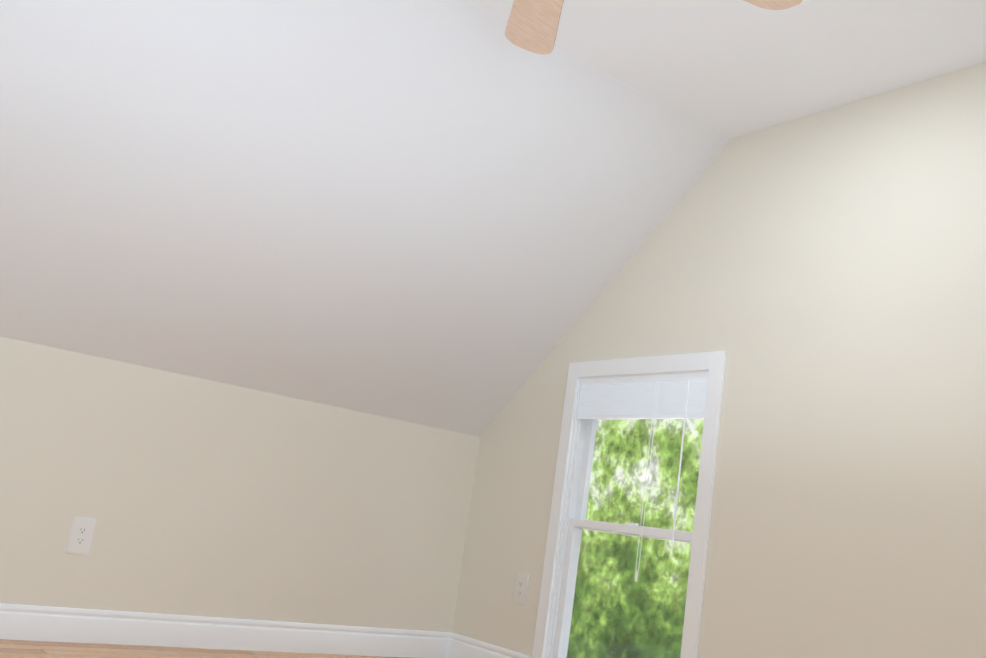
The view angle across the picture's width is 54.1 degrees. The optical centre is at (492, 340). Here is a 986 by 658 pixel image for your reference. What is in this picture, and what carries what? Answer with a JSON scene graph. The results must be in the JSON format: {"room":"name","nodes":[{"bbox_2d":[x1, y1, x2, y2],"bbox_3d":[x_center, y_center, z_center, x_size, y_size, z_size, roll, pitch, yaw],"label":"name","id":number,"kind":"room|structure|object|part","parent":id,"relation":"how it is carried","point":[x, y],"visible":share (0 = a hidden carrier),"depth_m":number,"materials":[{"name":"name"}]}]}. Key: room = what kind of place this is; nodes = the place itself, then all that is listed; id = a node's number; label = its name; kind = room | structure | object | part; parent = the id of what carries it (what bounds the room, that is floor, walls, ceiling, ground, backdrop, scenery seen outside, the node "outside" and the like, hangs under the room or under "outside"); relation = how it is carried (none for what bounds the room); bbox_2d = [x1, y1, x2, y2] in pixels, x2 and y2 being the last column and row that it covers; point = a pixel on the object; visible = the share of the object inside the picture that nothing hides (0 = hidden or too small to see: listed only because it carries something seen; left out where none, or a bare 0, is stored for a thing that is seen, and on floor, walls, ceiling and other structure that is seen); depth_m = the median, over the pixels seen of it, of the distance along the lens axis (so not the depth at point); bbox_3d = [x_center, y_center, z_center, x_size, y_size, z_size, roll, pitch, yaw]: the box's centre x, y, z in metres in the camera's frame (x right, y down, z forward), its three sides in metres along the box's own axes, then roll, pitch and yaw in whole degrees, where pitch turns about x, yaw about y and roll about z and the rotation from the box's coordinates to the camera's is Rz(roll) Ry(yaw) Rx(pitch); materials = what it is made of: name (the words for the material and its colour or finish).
{"room":"empty attic room","nodes":[
{"label":"empty attic room","id":0,"kind":"room"},
{"bbox_2d":[0,639,406,657],"bbox_3d":[-0.132,1.061,1.880,3.430,0.120,4.784,16,-13,-35],"label":"floor","id":1,"kind":"structure","parent":0,"point":[26,649],"depth_m":3.60,"materials":[{"name":"brown wood"}]},
{"bbox_2d":[0,336,479,632],"bbox_3d":[-1.437,0.650,3.860,3.190,1.070,0.120,16,-13,-35],"label":"wall","id":2,"kind":"structure","parent":0,"point":[193,496],"depth_m":4.00,"materials":[{"name":"beige paint"}]},
{"bbox_2d":[65,516,95,554],"bbox_3d":[-1.567,0.745,3.675,0.086,0.136,0.007,16,-13,-35],"label":"electrical outlet","id":3,"kind":"object","parent":2,"relation":"attached to","point":[81,533],"visible":1,"depth_m":3.67,"materials":[{"name":"white plastic"}]},
{"bbox_2d":[0,603,451,657],"bbox_3d":[-1.462,1.105,3.715,3.190,0.122,0.016,16,-13,-35],"label":"baseboard","id":4,"kind":"structure","parent":2,"relation":"attached to","point":[42,623],"depth_m":3.93,"materials":[{"name":"white wood"}]},
{"bbox_2d":[0,0,730,436],"bbox_3d":[-0.837,-0.556,3.501,3.430,1.338,1.536,16,-13,-35],"label":"ceiling","id":5,"kind":"structure","parent":0,"point":[446,214],"depth_m":3.54,"materials":[{"name":"white paint"}]},
{"bbox_2d":[452,62,985,657],"bbox_3d":[1.347,0.258,3.050,0.120,2.300,4.544,16,-13,-35],"label":"wall","id":6,"kind":"structure","parent":0,"point":[820,278],"depth_m":3.31,"materials":[{"name":"beige paint"}]},
{"bbox_2d":[448,633,531,657],"bbox_3d":[-0.011,1.439,4.353,0.016,0.122,0.586,16,-13,-35],"label":"baseboard","id":7,"kind":"structure","parent":6,"relation":"attached to","point":[459,646],"depth_m":4.46,"materials":[{"name":"white wood"}]},
{"bbox_2d":[513,572,528,605],"bbox_3d":[0.123,1.110,4.305,0.007,0.136,0.086,16,-13,-35],"label":"electrical outlet","id":8,"kind":"object","parent":6,"relation":"attached to","point":[520,589],"visible":1,"depth_m":4.30,"materials":[{"name":"white plastic"}]},
{"bbox_2d":[532,351,726,657],"bbox_3d":[0.561,0.771,3.915,0.150,1.412,0.891,16,-13,-35],"label":"window","id":9,"kind":"structure","parent":6,"relation":"in","point":[714,363],"depth_m":4.09,"materials":[{"name":"white wood"}]},
{"bbox_3d":[0.571,0.784,3.921,0.074,1.279,0.747,16,-13,-35],"label":"window sashes","id":10,"kind":"part","parent":9,"relation":"part of","materials":[{"name":"white wood"}]},
{"bbox_2d":[577,372,708,580],"bbox_3d":[0.564,0.551,3.937,0.033,0.825,0.739,16,-13,-35],"label":"window blind","id":11,"kind":"object","parent":9,"relation":"attached to","point":[673,396],"visible":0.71,"depth_m":3.94,"materials":[{"name":"white plastic"}]},
{"bbox_2d":[469,0,985,138],"bbox_3d":[0.195,-1.289,2.354,3.430,0.120,1.634,16,-13,-35],"label":"ceiling","id":12,"kind":"structure","parent":0,"point":[731,69],"depth_m":3.19,"materials":[{"name":"white paint"}]},
{"bbox_2d":[505,0,802,54],"bbox_3d":[0.193,-1.000,2.237,1.308,0.487,1.274,16,-13,-35],"label":"ceiling fan","id":13,"kind":"object","parent":12,"relation":"hanging from","point":[532,26],"visible":1,"depth_m":2.76,"materials":[{"name":"brown wood"}]},
{"label":"outside","id":14,"kind":"structure","parent":0,"visible":0},
{"bbox_2d":[567,419,703,657],"bbox_3d":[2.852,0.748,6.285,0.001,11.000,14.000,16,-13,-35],"label":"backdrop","id":15,"kind":"structure","parent":14,"point":[687,465],"depth_m":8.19,"materials":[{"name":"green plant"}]}
]}

